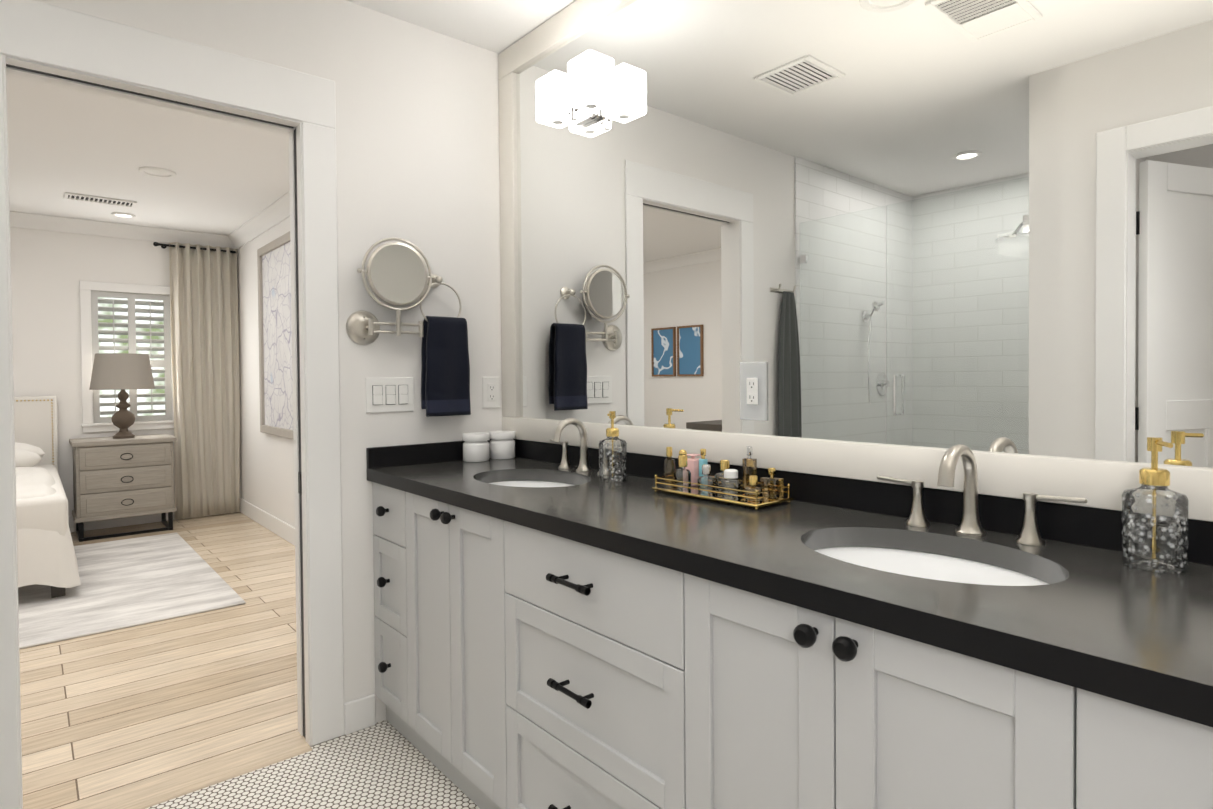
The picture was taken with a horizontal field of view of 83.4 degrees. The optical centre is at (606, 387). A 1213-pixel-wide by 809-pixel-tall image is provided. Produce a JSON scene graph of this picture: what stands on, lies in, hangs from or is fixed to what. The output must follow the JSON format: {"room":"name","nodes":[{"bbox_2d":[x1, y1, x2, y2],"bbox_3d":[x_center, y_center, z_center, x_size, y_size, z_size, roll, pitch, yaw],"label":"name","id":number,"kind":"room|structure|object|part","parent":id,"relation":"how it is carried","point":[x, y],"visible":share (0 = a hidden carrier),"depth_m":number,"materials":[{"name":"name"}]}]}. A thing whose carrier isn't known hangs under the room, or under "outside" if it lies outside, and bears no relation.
{"room":"bathroom","nodes":[
{"label":"bathroom","id":0,"kind":"room"},
{"bbox_2d":[10,227,240,516],"bbox_3d":[-4.808,-0.075,4.862,4.140,2.440,0.120,-1,1,-40],"label":"wall","id":1,"kind":"structure","parent":0,"point":[50,270],"depth_m":5.28,"materials":[{"name":"white paint"}]},
{"bbox_2d":[10,211,225,247],"bbox_3d":[-4.750,-1.243,4.763,3.720,0.100,0.085,-1,1,-40],"label":"crown molding","id":2,"kind":"structure","parent":1,"relation":"attached to","point":[17,219],"depth_m":5.44,"materials":[{"name":"white paint"}]},
{"bbox_2d":[79,281,173,432],"bbox_3d":[-3.986,-0.248,5.701,1.335,1.855,0.426,-1,1,-40],"label":"bedroom window","id":3,"kind":"structure","parent":1,"relation":"in","point":[117,320],"depth_m":5.61,"materials":[{"name":"white paint"}]},
{"bbox_2d":[69,505,235,532],"bbox_3d":[-4.755,1.083,4.829,3.840,0.125,0.017,-1,1,-40],"label":"baseboard","id":4,"kind":"structure","parent":1,"relation":"attached to","point":[135,520],"depth_m":5.51,"materials":[{"name":"white paint"}]},
{"bbox_2d":[153,242,239,518],"bbox_3d":[-3.495,-0.055,5.830,0.622,2.323,0.104,-1,1,-40],"label":"curtain","id":5,"kind":"object","parent":1,"relation":"attached to","point":[205,339],"visible":1,"depth_m":5.85,"materials":[{"name":"beige fabric"}]},
{"bbox_3d":[-3.508,-1.186,5.816,0.622,0.040,0.092,-1,1,-40],"label":"curtain rod","id":6,"kind":"part","parent":5,"relation":"part of","materials":[{"name":"black metal"}]},
{"bbox_2d":[19,512,312,808],"bbox_3d":[-2.143,1.202,1.765,4.140,0.066,8.310,-1,1,-40],"label":"floor","id":7,"kind":"structure","parent":0,"point":[143,716],"depth_m":2.57,"materials":[{"name":"brown wood"}]},
{"bbox_2d":[14,396,80,597],"bbox_3d":[-4.259,0.622,3.872,1.900,1.070,2.070,-1,1,-40],"label":"bed","id":8,"kind":"object","parent":7,"relation":"on","point":[46,554],"visible":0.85,"depth_m":3.70,"materials":[{"name":"white fabric"}]},
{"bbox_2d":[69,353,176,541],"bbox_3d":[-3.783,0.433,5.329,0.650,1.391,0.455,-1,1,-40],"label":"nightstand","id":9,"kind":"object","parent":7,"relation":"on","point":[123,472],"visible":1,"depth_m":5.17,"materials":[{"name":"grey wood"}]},
{"bbox_2d":[89,353,154,438],"bbox_3d":[-3.784,0.067,5.328,0.423,0.658,0.423,-1,1,-40],"label":"table lamp","id":10,"kind":"object","parent":9,"relation":"on","point":[110,371],"depth_m":5.22,"materials":[{"name":"brown wood"}]},
{"bbox_2d":[18,533,245,648],"bbox_3d":[-3.526,1.149,3.634,2.420,0.010,2.170,-1,1,-40],"label":"bedroom rug","id":11,"kind":"object","parent":7,"relation":"on","point":[127,583],"visible":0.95,"depth_m":3.76,"materials":[{"name":"white fabric"}]},
{"bbox_2d":[237,217,294,526],"bbox_3d":[-0.623,-0.079,3.047,0.120,2.440,8.310,-1,1,-40],"label":"wall","id":12,"kind":"structure","parent":0,"point":[267,471],"depth_m":5.63,"materials":[{"name":"white paint"}]},
{"bbox_2d":[226,191,289,248],"bbox_3d":[-1.917,-1.260,4.377,0.085,0.100,4.350,-1,1,-40],"label":"crown molding","id":13,"kind":"structure","parent":12,"relation":"attached to","point":[270,216],"depth_m":5.25,"materials":[{"name":"white paint"}]},
{"bbox_2d":[239,498,294,545],"bbox_3d":[-1.873,1.066,4.438,0.016,0.125,4.349,-1,1,-40],"label":"baseboard","id":14,"kind":"structure","parent":12,"relation":"attached to","point":[277,526],"depth_m":5.34,"materials":[{"name":"white paint"}]},
{"bbox_2d":[257,231,292,438],"bbox_3d":[-2.356,-0.364,4.951,0.038,1.445,1.180,-1,1,-40],"label":"art","id":15,"kind":"object","parent":12,"relation":"attached to","point":[275,335],"visible":0.58,"depth_m":5.08,"materials":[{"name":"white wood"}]},
{"bbox_2d":[35,0,502,722],"bbox_3d":[-1.956,-0.041,1.420,4.020,2.440,0.120,-1,1,-40],"label":"wall","id":16,"kind":"structure","parent":0,"point":[417,136],"depth_m":2.35,"materials":[{"name":"white paint"}]},
{"bbox_2d":[0,0,344,808],"bbox_3d":[-1.275,0.084,2.001,0.923,2.160,0.140,-1,1,-40],"label":"door frame","id":17,"kind":"structure","parent":16,"relation":"attached to","point":[58,46],"depth_m":2.14,"materials":[{"name":"white paint"}]},
{"bbox_2d":[344,694,375,719],"bbox_3d":[-0.721,1.087,2.571,0.626,0.125,0.013,-1,1,-40],"label":"baseboard","id":18,"kind":"structure","parent":16,"relation":"attached to","point":[359,713],"depth_m":2.29,"materials":[{"name":"white paint"}]},
{"bbox_2d":[365,377,413,412],"bbox_3d":[-0.749,0.025,2.362,0.172,0.120,0.010,-1,1,-40],"label":"switch plate","id":19,"kind":"object","parent":16,"relation":"attached to","point":[390,394],"visible":1,"depth_m":2.36,"materials":[{"name":"white plastic"}]},
{"bbox_2d":[346,237,435,344],"bbox_3d":[-0.732,-0.327,2.327,0.291,0.363,0.080,-1,1,-40],"label":"makeup mirror","id":20,"kind":"object","parent":16,"relation":"attached to","point":[396,273],"visible":1,"depth_m":2.29,"materials":[{"name":"silver metal"}]},
{"bbox_2d":[366,439,491,469],"bbox_3d":[-0.601,0.235,2.483,0.547,0.070,0.020,-1,1,-40],"label":"backsplash","id":21,"kind":"structure","parent":16,"relation":"attached to","point":[378,458],"depth_m":2.40,"materials":[{"name":"black stone"}]},
{"bbox_2d":[420,274,470,416],"bbox_3d":[-0.590,-0.155,2.453,0.183,0.512,0.074,-1,1,-40],"label":"towel ring","id":22,"kind":"object","parent":16,"relation":"attached to","point":[445,377],"visible":0.98,"depth_m":2.42,"materials":[{"name":"silver metal"}]},
{"bbox_2d":[421,316,470,416],"bbox_3d":[-0.578,-0.077,2.452,0.169,0.355,0.055,-1,1,-40],"label":"towel","id":23,"kind":"object","parent":22,"relation":"hanging from","point":[445,365],"depth_m":2.42,"materials":[{"name":"fabric"}]},
{"bbox_2d":[482,377,499,407],"bbox_3d":[-0.444,0.019,2.622,0.075,0.120,0.009,-1,1,-40],"label":"outlet","id":24,"kind":"object","parent":16,"relation":"attached to","point":[491,391],"visible":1,"depth_m":2.62,"materials":[{"name":"white plastic"}]},
{"bbox_2d":[7,0,575,235],"bbox_3d":[-2.164,-1.315,1.723,4.140,0.100,8.310,-1,1,-40],"label":"ceiling","id":25,"kind":"structure","parent":0,"point":[230,177],"depth_m":3.71,"materials":[{"name":"white paint"}]},
{"bbox_2d":[64,192,136,207],"bbox_3d":[-3.502,-1.297,4.715,0.400,0.012,0.170,-1,1,-40],"label":"ceiling vent","id":26,"kind":"object","parent":25,"relation":"in","point":[97,199],"visible":0.98,"depth_m":4.71,"materials":[{"name":"white plastic"}]},
{"bbox_2d":[111,212,135,217],"bbox_3d":[-3.654,-1.303,5.150,0.150,0.012,0.150,-1,1,-40],"label":"recessed light","id":27,"kind":"object","parent":25,"relation":"in","point":[122,215],"visible":1,"depth_m":5.14,"materials":[{"name":"white plastic"}]},
{"bbox_2d":[139,167,176,177],"bbox_3d":[-2.700,-1.293,4.097,0.190,0.012,0.190,-1,1,-40],"label":"smoke detector","id":28,"kind":"object","parent":25,"relation":"attached to","point":[157,172],"visible":1,"depth_m":4.08,"materials":[{"name":"white plastic"}]},
{"bbox_2d":[145,720,479,808],"bbox_3d":[-0.511,1.218,0.140,3.520,0.060,3.720,-1,1,-40],"label":"floor","id":29,"kind":"structure","parent":0,"point":[384,764],"depth_m":2.00,"materials":[{"name":"white tile"}]},
{"bbox_2d":[367,462,1212,808],"bbox_3d":[0.161,0.739,1.599,0.588,0.840,2.358,-1,1,-40],"label":"bathroom vanity","id":30,"kind":"object","parent":29,"relation":"on","point":[558,624],"depth_m":1.20,"materials":[{"name":"grey paint"}]},
{"bbox_2d":[398,462,1173,669],"bbox_3d":[0.165,0.299,1.600,0.567,0.041,2.360,-1,1,-40],"label":"countertop","id":31,"kind":"structure","parent":30,"relation":"on","point":[1050,621],"depth_m":1.07,"materials":[{"name":"black stone"}]},
{"bbox_2d":[462,432,489,461],"bbox_3d":[-0.478,0.218,2.499,0.100,0.101,0.100,-1,1,-40],"label":"ceramic jar","id":32,"kind":"object","parent":31,"relation":"on","point":[475,446],"visible":0.98,"depth_m":2.46,"materials":[{"name":"white ceramic"}]},
{"bbox_2d":[489,431,515,458],"bbox_3d":[-0.393,0.216,2.571,0.100,0.101,0.100,-1,1,-40],"label":"ceramic jar","id":33,"kind":"object","parent":31,"relation":"on","point":[502,444],"visible":0.96,"depth_m":2.53,"materials":[{"name":"white ceramic"}]},
{"bbox_2d":[490,474,565,489],"bbox_3d":[-0.229,0.386,2.079,0.324,0.166,0.438,-1,1,-40],"label":"sink","id":34,"kind":"object","parent":31,"relation":"in","point":[528,480],"depth_m":2.26,"materials":[{"name":"white ceramic"}]},
{"bbox_2d":[550,418,621,473],"bbox_3d":[-0.109,0.184,2.181,0.145,0.174,0.369,-1,1,-40],"label":"faucet","id":35,"kind":"object","parent":31,"relation":"on","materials":[{"name":"silver metal"}]},
{"bbox_2d":[599,411,626,481],"bbox_3d":[0.018,0.171,1.999,0.082,0.203,0.082,-1,1,-40],"label":"soap dispenser","id":36,"kind":"object","parent":31,"relation":"on","point":[612,433],"visible":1,"depth_m":2.00,"materials":[{"name":"clear glass"}]},
{"bbox_2d":[652,474,792,509],"bbox_3d":[0.282,0.253,1.706,0.140,0.046,0.340,-1,1,-40],"label":"tray","id":37,"kind":"object","parent":31,"relation":"on","point":[740,499],"visible":0.62,"depth_m":1.64,"materials":[{"name":"gold metal"}]},
{"bbox_2d":[663,446,783,500],"bbox_3d":[0.284,0.204,1.709,0.108,0.115,0.308,-1,1,-40],"label":"perfume bottles","id":38,"kind":"object","parent":37,"relation":"on","point":[697,470],"visible":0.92,"depth_m":1.71,"materials":[{"name":"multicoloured glass"}]},
{"bbox_2d":[810,534,1049,593],"bbox_3d":[0.543,0.395,1.173,0.324,0.166,0.438,-1,1,-40],"label":"sink","id":39,"kind":"object","parent":31,"relation":"in","point":[1011,576],"depth_m":1.30,"materials":[{"name":"white ceramic"}]},
{"bbox_2d":[877,444,1086,545],"bbox_3d":[0.663,0.193,1.275,0.145,0.174,0.369,-1,1,-40],"label":"faucet","id":40,"kind":"object","parent":31,"relation":"on","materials":[{"name":"silver metal"}]},
{"bbox_2d":[1121,437,1188,573],"bbox_3d":[0.858,0.180,1.067,0.082,0.203,0.082,-1,1,-40],"label":"soap dispenser","id":41,"kind":"object","parent":31,"relation":"on","point":[1156,477],"visible":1,"depth_m":1.06,"materials":[{"name":"clear glass"}]},
{"bbox_2d":[498,0,1212,521],"bbox_3d":[0.362,-0.538,1.758,0.032,1.484,2.357,-1,1,-40],"label":"vanity mirror","id":42,"kind":"object","parent":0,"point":[906,238],"visible":0.9,"depth_m":1.49,"materials":[{"name":"white mirror"}]},
{"bbox_2d":[535,50,614,127],"bbox_3d":[-0.100,-0.944,2.197,0.122,0.160,0.292,-1,1,-40],"label":"sconce","id":43,"kind":"object","parent":42,"relation":"attached to","point":[581,92],"visible":1,"depth_m":2.12,"materials":[{"name":"white glass"}]},
{"bbox_2d":[740,362,766,420],"bbox_3d":[0.376,0.009,1.751,0.009,0.150,0.085,-1,1,-40],"label":"outlet","id":44,"kind":"object","parent":42,"relation":"attached to","point":[752,388],"visible":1,"depth_m":1.75,"materials":[{"name":"white plastic"}]},
{"bbox_2d":[513,439,1212,565],"bbox_3d":[0.373,0.239,1.776,0.020,0.070,2.360,-1,1,-40],"label":"backsplash","id":45,"kind":"structure","parent":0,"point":[1092,526],"depth_m":1.47,"materials":[{"name":"black stone"}]}
]}

